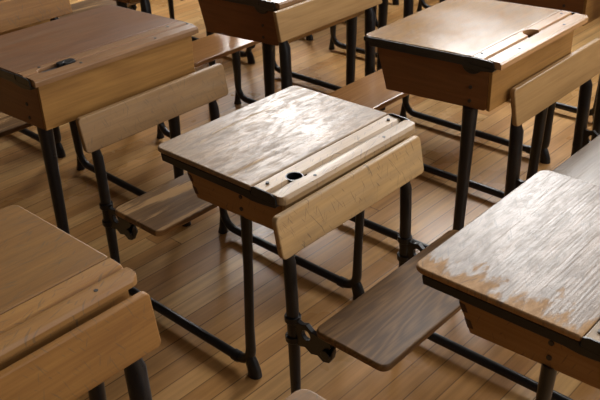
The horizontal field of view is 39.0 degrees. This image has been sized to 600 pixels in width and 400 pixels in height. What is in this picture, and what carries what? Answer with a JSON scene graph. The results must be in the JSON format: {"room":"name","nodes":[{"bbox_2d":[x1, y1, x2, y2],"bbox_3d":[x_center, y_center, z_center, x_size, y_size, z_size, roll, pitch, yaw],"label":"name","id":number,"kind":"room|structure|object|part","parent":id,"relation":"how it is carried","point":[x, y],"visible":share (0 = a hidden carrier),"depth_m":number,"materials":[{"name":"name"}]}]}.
{"room":"classroom","nodes":[
{"label":"classroom","id":0,"kind":"room"},
{"bbox_2d":[0,0,599,399],"bbox_3d":[-0.679,0.178,3.289,11.200,0.100,8.300,23,38,36],"label":"floor","id":1,"kind":"structure","parent":0,"point":[195,271],"depth_m":3.15,"materials":[{"name":"brown wood"}]},
{"bbox_2d":[0,0,65,157],"bbox_3d":[-1.520,-0.559,3.709,0.891,0.810,0.618,24,39,37],"label":"school desk","id":2,"kind":"object","parent":1,"relation":"on","point":[60,150],"visible":0.27,"depth_m":3.84,"materials":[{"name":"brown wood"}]},
{"bbox_3d":[-1.220,-0.688,3.304,0.012,0.150,0.546,24,39,37],"label":"panel","id":3,"kind":"part","parent":2,"relation":"part of","materials":[{"name":"brown wood"}]},
{"bbox_3d":[-1.117,-0.490,3.722,0.100,0.610,0.050,24,39,37],"label":"desk leg","id":4,"kind":"part","parent":2,"relation":"part of","materials":[{"name":"black metal"}]},
{"bbox_2d":[0,205,136,399],"bbox_3d":[-0.858,0.437,2.042,0.891,0.709,0.618,23,38,36],"label":"school desk","id":5,"kind":"object","parent":1,"relation":"on","point":[52,283],"visible":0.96,"depth_m":1.78,"materials":[{"name":"brown wood"}]},
{"bbox_3d":[-0.761,0.185,1.785,0.382,0.020,0.597,23,38,36],"label":"lid","id":6,"kind":"part","parent":5,"relation":"part of","materials":[{"name":"brown wood"}]},
{"bbox_3d":[-0.552,0.328,1.649,0.012,0.096,0.546,23,38,36],"label":"panel","id":7,"kind":"part","parent":5,"relation":"part of","materials":[{"name":"brown wood"}]},
{"bbox_3d":[-0.510,0.461,2.081,0.107,0.564,0.050,23,38,36],"label":"desk leg","id":8,"kind":"part","parent":5,"relation":"part of","materials":[{"name":"black metal"}]},
{"bbox_2d":[0,0,198,234],"bbox_3d":[-0.863,-0.262,3.148,0.853,0.816,0.652,24,39,37],"label":"school desk","id":9,"kind":"object","parent":1,"relation":"on","point":[56,72],"visible":0.9,"depth_m":2.79,"materials":[{"name":"brown wood"}]},
{"bbox_3d":[-0.981,-0.356,3.221,0.223,0.021,0.618,24,39,37],"label":"seat","id":10,"kind":"part","parent":9,"relation":"part of","materials":[{"name":"brown wood"}]},
{"bbox_3d":[-0.950,-0.352,2.719,0.457,0.189,0.016,24,39,37],"label":"panel","id":11,"kind":"part","parent":9,"relation":"part of","materials":[{"name":"brown wood"}]},
{"bbox_3d":[-1.156,-0.688,3.211,0.038,0.109,0.648,24,39,37],"label":"backrest","id":12,"kind":"part","parent":9,"relation":"part of","materials":[{"name":"brown wood"}]},
{"bbox_3d":[-0.824,0.000,2.854,0.100,0.610,0.049,24,39,37],"label":"desk leg","id":13,"kind":"part","parent":9,"relation":"part of","materials":[{"name":"black metal"}]},
{"bbox_3d":[-0.962,-0.470,3.542,0.089,0.746,0.045,24,39,37],"label":"seat leg","id":14,"kind":"part","parent":9,"relation":"part of","materials":[{"name":"black metal"}]},
{"bbox_3d":[-0.791,-0.559,2.887,0.419,0.029,0.642,24,39,37],"label":"lid","id":15,"kind":"part","parent":9,"relation":"part of","materials":[{"name":"brown wood"}]},
{"bbox_3d":[-0.579,-0.393,2.754,0.012,0.150,0.599,24,39,37],"label":"panel","id":16,"kind":"part","parent":9,"relation":"part of","materials":[{"name":"brown wood"}]},
{"bbox_3d":[-0.473,-0.194,3.171,0.100,0.610,0.049,24,39,37],"label":"desk leg","id":17,"kind":"part","parent":9,"relation":"part of","materials":[{"name":"black metal"}]},
{"bbox_2d":[58,0,215,65],"bbox_3d":[-0.871,-0.906,4.274,0.891,0.810,0.618,23,38,36],"label":"school desk","id":18,"kind":"object","parent":1,"relation":"on","point":[86,5],"visible":0.17,"depth_m":4.30,"materials":[{"name":"brown wood"}]},
{"bbox_3d":[-1.005,-1.008,4.355,0.223,0.021,0.618,23,38,36],"label":"seat","id":19,"kind":"part","parent":18,"relation":"part of","materials":[{"name":"brown wood"}]},
{"bbox_3d":[-0.920,-1.003,3.847,0.457,0.189,0.016,23,38,36],"label":"panel","id":20,"kind":"part","parent":18,"relation":"part of","materials":[{"name":"brown wood"}]},
{"bbox_3d":[-0.811,-0.641,3.967,0.100,0.610,0.049,23,38,36],"label":"desk leg","id":21,"kind":"part","parent":18,"relation":"part of","materials":[{"name":"black metal"}]},
{"bbox_3d":[-0.467,-0.839,4.290,0.100,0.610,0.050,23,38,36],"label":"desk leg","id":22,"kind":"part","parent":18,"relation":"part of","materials":[{"name":"black metal"}]},
{"bbox_2d":[0,291,325,399],"bbox_3d":[-0.183,0.741,1.477,0.972,0.708,0.618,23,38,37],"label":"school desk","id":23,"kind":"object","parent":1,"relation":"on","point":[117,339],"visible":1,"depth_m":1.69,"materials":[{"name":"brown wood"}]},
{"bbox_3d":[-0.521,0.368,1.613,0.039,0.133,0.616,23,38,37],"label":"backrest","id":24,"kind":"part","parent":23,"relation":"part of","materials":[{"name":"brown wood"}]},
{"bbox_3d":[-0.335,0.533,1.911,0.089,0.599,0.048,23,38,37],"label":"seat leg","id":25,"kind":"part","parent":23,"relation":"part of","materials":[{"name":"black metal"}]},
{"bbox_3d":[-0.056,0.505,1.197,0.382,0.020,0.597,23,38,37],"label":"lid","id":26,"kind":"part","parent":23,"relation":"part of","materials":[{"name":"brown wood"}]},
{"bbox_2d":[168,0,312,63],"bbox_3d":[-0.312,-1.267,4.970,0.891,0.708,0.618,23,38,36],"label":"school desk","id":27,"kind":"object","parent":1,"relation":"on","point":[248,53],"visible":0.27,"depth_m":5.08,"materials":[{"name":"brown wood"}]},
{"bbox_3d":[-0.772,-1.272,5.062,0.088,0.609,0.034,23,38,36],"label":"seat leg","id":28,"kind":"part","parent":27,"relation":"part of","materials":[{"name":"black metal"}]},
{"bbox_3d":[-0.302,-1.050,4.697,0.099,0.560,0.033,23,38,36],"label":"desk leg","id":29,"kind":"part","parent":27,"relation":"part of","materials":[{"name":"black metal"}]},
{"bbox_2d":[76,63,414,379],"bbox_3d":[-0.165,0.050,2.685,0.877,0.698,0.618,23,38,36],"label":"school desk","id":30,"kind":"object","parent":1,"relation":"on","point":[255,161],"visible":0.93,"depth_m":2.48,"materials":[{"name":"brown wood"}]},
{"bbox_3d":[-0.620,0.042,2.770,0.088,0.609,0.034,23,38,36],"label":"seat leg","id":31,"kind":"part","parent":30,"relation":"part of","materials":[{"name":"black metal"}]},
{"bbox_3d":[-0.469,-0.311,2.789,0.038,0.112,0.605,23,38,36],"label":"backrest","id":32,"kind":"part","parent":30,"relation":"part of","materials":[{"name":"brown wood"}]},
{"bbox_3d":[-0.293,-0.048,2.763,0.223,0.021,0.618,23,38,36],"label":"seat","id":33,"kind":"part","parent":30,"relation":"part of","materials":[{"name":"brown wood"}]},
{"bbox_3d":[-0.284,-0.151,3.085,0.088,0.609,0.034,23,38,36],"label":"seat leg","id":34,"kind":"part","parent":30,"relation":"part of","materials":[{"name":"black metal"}]},
{"bbox_3d":[-0.181,-0.016,2.257,0.381,0.117,0.016,23,38,36],"label":"panel","id":35,"kind":"part","parent":30,"relation":"part of","materials":[{"name":"brown wood"}]},
{"bbox_3d":[-0.160,0.264,2.416,0.099,0.551,0.033,23,38,36],"label":"desk leg","id":36,"kind":"part","parent":30,"relation":"part of","materials":[{"name":"black metal"}]},
{"bbox_3d":[-0.073,-0.198,2.436,0.382,0.020,0.578,23,38,36],"label":"lid","id":37,"kind":"part","parent":30,"relation":"part of","materials":[{"name":"brown wood"}]},
{"bbox_3d":[0.137,-0.055,2.299,0.012,0.096,0.528,23,38,36],"label":"panel","id":38,"kind":"part","parent":30,"relation":"part of","materials":[{"name":"beige wood"}]},
{"bbox_3d":[0.176,0.072,2.731,0.099,0.551,0.033,23,38,36],"label":"desk leg","id":39,"kind":"part","parent":30,"relation":"part of","materials":[{"name":"black metal"}]},
{"bbox_2d":[140,0,364,138],"bbox_3d":[-0.190,-0.616,3.725,0.879,0.815,0.624,23,38,36],"label":"school desk","id":40,"kind":"object","parent":1,"relation":"on","point":[236,25],"visible":0.5,"depth_m":3.37,"materials":[{"name":"brown wood"}]},
{"bbox_3d":[-0.651,-0.624,3.804,0.089,0.733,0.045,23,38,36],"label":"seat leg","id":41,"kind":"part","parent":40,"relation":"part of","materials":[{"name":"black metal"}]},
{"bbox_3d":[-0.320,-0.714,3.803,0.223,0.021,0.618,23,38,36],"label":"seat","id":42,"kind":"part","parent":40,"relation":"part of","materials":[{"name":"brown wood"}]},
{"bbox_3d":[-0.247,-0.714,3.297,0.457,0.189,0.016,23,38,36],"label":"panel","id":43,"kind":"part","parent":40,"relation":"part of","materials":[{"name":"brown wood"}]},
{"bbox_3d":[-0.309,-0.822,4.128,0.089,0.733,0.045,23,38,36],"label":"seat leg","id":44,"kind":"part","parent":40,"relation":"part of","materials":[{"name":"black metal"}]},
{"bbox_3d":[-0.144,-0.711,3.170,0.068,0.028,0.010,23,38,36],"label":"hinge plate","id":45,"kind":"part","parent":40,"relation":"part of","materials":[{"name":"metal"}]},
{"bbox_3d":[-0.133,-0.353,3.423,0.100,0.615,0.050,23,38,36],"label":"desk leg","id":46,"kind":"part","parent":40,"relation":"part of","materials":[{"name":"black metal"}]},
{"bbox_3d":[0.109,-0.752,3.327,0.012,0.150,0.559,23,38,36],"label":"panel","id":47,"kind":"part","parent":40,"relation":"part of","materials":[{"name":"brown wood"}]},
{"bbox_3d":[0.209,-0.552,3.747,0.100,0.615,0.050,23,38,36],"label":"desk leg","id":48,"kind":"part","parent":40,"relation":"part of","materials":[{"name":"black metal"}]},
{"bbox_2d":[274,0,444,109],"bbox_3d":[0.318,-1.009,4.383,0.891,0.810,0.618,23,38,36],"label":"school desk","id":49,"kind":"object","parent":1,"relation":"on","point":[383,7],"visible":0.16,"depth_m":4.45,"materials":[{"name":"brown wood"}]},
{"bbox_3d":[-0.147,-1.022,4.465,0.089,0.733,0.045,23,38,36],"label":"seat leg","id":50,"kind":"part","parent":49,"relation":"part of","materials":[{"name":"black metal"}]},
{"bbox_3d":[0.197,-1.219,4.788,0.089,0.733,0.045,23,38,36],"label":"seat leg","id":51,"kind":"part","parent":49,"relation":"part of","materials":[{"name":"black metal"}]},
{"bbox_3d":[0.378,-0.744,4.076,0.100,0.610,0.049,23,38,36],"label":"desk leg","id":52,"kind":"part","parent":49,"relation":"part of","materials":[{"name":"black metal"}]},
{"bbox_2d":[345,0,398,22],"bbox_3d":[0.275,-1.612,5.536,0.891,0.708,0.618,23,38,36],"label":"school desk","id":53,"kind":"object","parent":1,"relation":"on","point":[394,2],"visible":0.12,"depth_m":5.69,"materials":[{"name":"brown wood"}]},
{"bbox_2d":[373,0,430,27],"bbox_3d":[0.923,-1.319,4.988,0.891,0.708,0.618,23,38,36],"label":"school desk","id":54,"kind":"object","parent":1,"relation":"on","point":[421,3],"visible":0.17,"depth_m":5.51,"materials":[{"name":"brown wood"}]},
{"bbox_3d":[0.462,-1.325,5.080,0.088,0.609,0.034,23,38,36],"label":"seat leg","id":55,"kind":"part","parent":54,"relation":"part of","materials":[{"name":"black metal"}]},
{"bbox_3d":[0.798,-1.517,5.395,0.088,0.609,0.034,23,38,36],"label":"seat leg","id":56,"kind":"part","parent":54,"relation":"part of","materials":[{"name":"black metal"}]},
{"bbox_2d":[273,0,587,247],"bbox_3d":[0.451,-0.314,3.167,0.942,0.810,0.618,23,38,36],"label":"school desk","id":57,"kind":"object","parent":1,"relation":"on","point":[469,54],"visible":0.66,"depth_m":2.82,"materials":[{"name":"brown wood"}]},
{"bbox_3d":[-0.034,-0.334,3.265,0.089,0.733,0.045,23,38,36],"label":"seat leg","id":58,"kind":"part","parent":57,"relation":"part of","materials":[{"name":"black metal"}]},
{"bbox_3d":[0.119,-0.741,3.257,0.038,0.109,0.607,23,38,36],"label":"backrest","id":59,"kind":"part","parent":57,"relation":"part of","materials":[{"name":"brown wood"}]},
{"bbox_3d":[0.297,-0.423,3.263,0.223,0.021,0.618,23,38,36],"label":"seat","id":60,"kind":"part","parent":57,"relation":"part of","materials":[{"name":"brown wood"}]},
{"bbox_3d":[0.310,-0.532,3.588,0.089,0.733,0.045,23,38,36],"label":"seat leg","id":61,"kind":"part","parent":57,"relation":"part of","materials":[{"name":"black metal"}]},
{"bbox_3d":[0.419,-0.408,2.736,0.439,0.189,0.016,23,38,36],"label":"panel","id":62,"kind":"part","parent":57,"relation":"part of","materials":[{"name":"brown wood"}]},
{"bbox_3d":[0.557,-0.600,2.879,0.419,0.029,0.574,23,38,36],"label":"lid","id":63,"kind":"part","parent":57,"relation":"part of","materials":[{"name":"brown wood"}]},
{"bbox_3d":[0.530,-0.041,2.846,0.100,0.610,0.050,23,38,36],"label":"desk leg","id":64,"kind":"part","parent":57,"relation":"part of","materials":[{"name":"black metal"}]},
{"bbox_3d":[0.528,-0.402,2.603,0.068,0.028,0.010,23,38,36],"label":"hinge plate","id":65,"kind":"part","parent":57,"relation":"part of","materials":[{"name":"metal"}]},
{"bbox_3d":[0.759,-0.442,2.762,0.012,0.150,0.531,23,38,36],"label":"panel","id":66,"kind":"part","parent":57,"relation":"part of","materials":[{"name":"brown wood"}]},
{"bbox_3d":[0.873,-0.239,3.169,0.100,0.610,0.050,23,38,36],"label":"desk leg","id":67,"kind":"part","parent":57,"relation":"part of","materials":[{"name":"black metal"}]},
{"bbox_2d":[272,135,599,399],"bbox_3d":[0.464,0.340,2.129,0.913,0.713,0.618,23,38,36],"label":"school desk","id":68,"kind":"object","parent":1,"relation":"on","point":[523,275],"visible":0.98,"depth_m":1.98,"materials":[{"name":"brown wood"}]},
{"bbox_3d":[-0.005,0.334,2.226,0.088,0.609,0.034,23,38,36],"label":"seat leg","id":69,"kind":"part","parent":68,"relation":"part of","materials":[{"name":"black metal"}]},
{"bbox_3d":[0.135,0.392,2.099,0.208,0.104,0.006,23,38,36],"label":"seat arm","id":70,"kind":"part","parent":68,"relation":"part of","materials":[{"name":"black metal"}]},
{"bbox_3d":[0.145,-0.019,2.246,0.038,0.112,0.600,23,38,36],"label":"backrest","id":71,"kind":"part","parent":68,"relation":"part of","materials":[{"name":"brown wood"}]},
{"bbox_3d":[0.321,0.243,2.220,0.223,0.021,0.618,23,38,36],"label":"seat","id":72,"kind":"part","parent":68,"relation":"part of","materials":[{"name":"brown wood"}]},
{"bbox_3d":[0.329,0.141,2.543,0.088,0.609,0.034,23,38,36],"label":"seat leg","id":73,"kind":"part","parent":68,"relation":"part of","materials":[{"name":"black metal"}]},
{"bbox_3d":[0.569,0.092,1.866,0.382,0.020,0.569,23,38,36],"label":"lid","id":74,"kind":"part","parent":68,"relation":"part of","materials":[{"name":"brown wood"}]},
{"bbox_3d":[0.465,0.272,1.689,0.381,0.117,0.016,23,38,36],"label":"panel","id":75,"kind":"part","parent":68,"relation":"part of","materials":[{"name":"brown wood"}]},
{"bbox_3d":[0.483,0.560,1.850,0.099,0.565,0.033,23,38,36],"label":"desk leg","id":76,"kind":"part","parent":68,"relation":"part of","materials":[{"name":"black metal"}]},
{"bbox_2d":[399,0,599,163],"bbox_3d":[0.978,-0.719,3.841,0.891,0.810,0.618,23,38,36],"label":"school desk","id":77,"kind":"object","parent":1,"relation":"on","point":[591,8],"visible":0.15,"depth_m":3.65,"materials":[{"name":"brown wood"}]},
{"bbox_3d":[0.512,-0.731,3.922,0.089,0.733,0.045,23,38,36],"label":"seat leg","id":78,"kind":"part","parent":77,"relation":"part of","materials":[{"name":"black metal"}]},
{"bbox_3d":[0.930,-0.816,3.414,0.457,0.189,0.016,23,38,36],"label":"panel","id":79,"kind":"part","parent":77,"relation":"part of","materials":[{"name":"brown wood"}]},
{"bbox_3d":[1.039,-0.454,3.534,0.100,0.610,0.050,23,38,36],"label":"desk leg","id":80,"kind":"part","parent":77,"relation":"part of","materials":[{"name":"black metal"}]},
{"bbox_3d":[1.281,-0.850,3.439,0.012,0.150,0.546,23,38,36],"label":"panel","id":81,"kind":"part","parent":77,"relation":"part of","materials":[{"name":"brown wood"}]},
{"bbox_3d":[1.382,-0.652,3.858,0.100,0.610,0.049,23,38,36],"label":"desk leg","id":82,"kind":"part","parent":77,"relation":"part of","materials":[{"name":"black metal"}]},
{"bbox_2d":[504,38,599,196],"bbox_3d":[1.184,-0.049,2.767,0.874,0.708,0.618,23,38,36],"label":"school desk","id":83,"kind":"object","parent":1,"relation":"on","point":[533,95],"visible":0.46,"depth_m":2.83,"materials":[{"name":"brown wood"}]},
{"bbox_3d":[0.730,-0.035,2.861,0.089,0.573,0.045,23,38,36],"label":"seat leg","id":84,"kind":"part","parent":83,"relation":"part of","materials":[{"name":"black metal"}]},
{"bbox_3d":[0.880,-0.408,2.869,0.038,0.124,0.616,23,38,36],"label":"backrest","id":85,"kind":"part","parent":83,"relation":"part of","materials":[{"name":"brown wood"}]},
{"bbox_3d":[1.056,-0.141,2.846,0.223,0.021,0.618,23,38,36],"label":"seat","id":86,"kind":"part","parent":83,"relation":"part of","materials":[{"name":"brown wood"}]},
{"bbox_3d":[1.064,-0.229,3.177,0.089,0.573,0.045,23,38,36],"label":"seat leg","id":87,"kind":"part","parent":83,"relation":"part of","materials":[{"name":"black metal"}]},
{"bbox_2d":[591,77,599,140],"bbox_3d":[1.709,-0.451,3.333,0.891,0.810,0.618,23,38,36],"label":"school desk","id":88,"kind":"object","parent":1,"relation":"on","point":[596,120],"visible":0.32,"depth_m":3.48,"materials":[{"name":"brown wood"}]}
]}

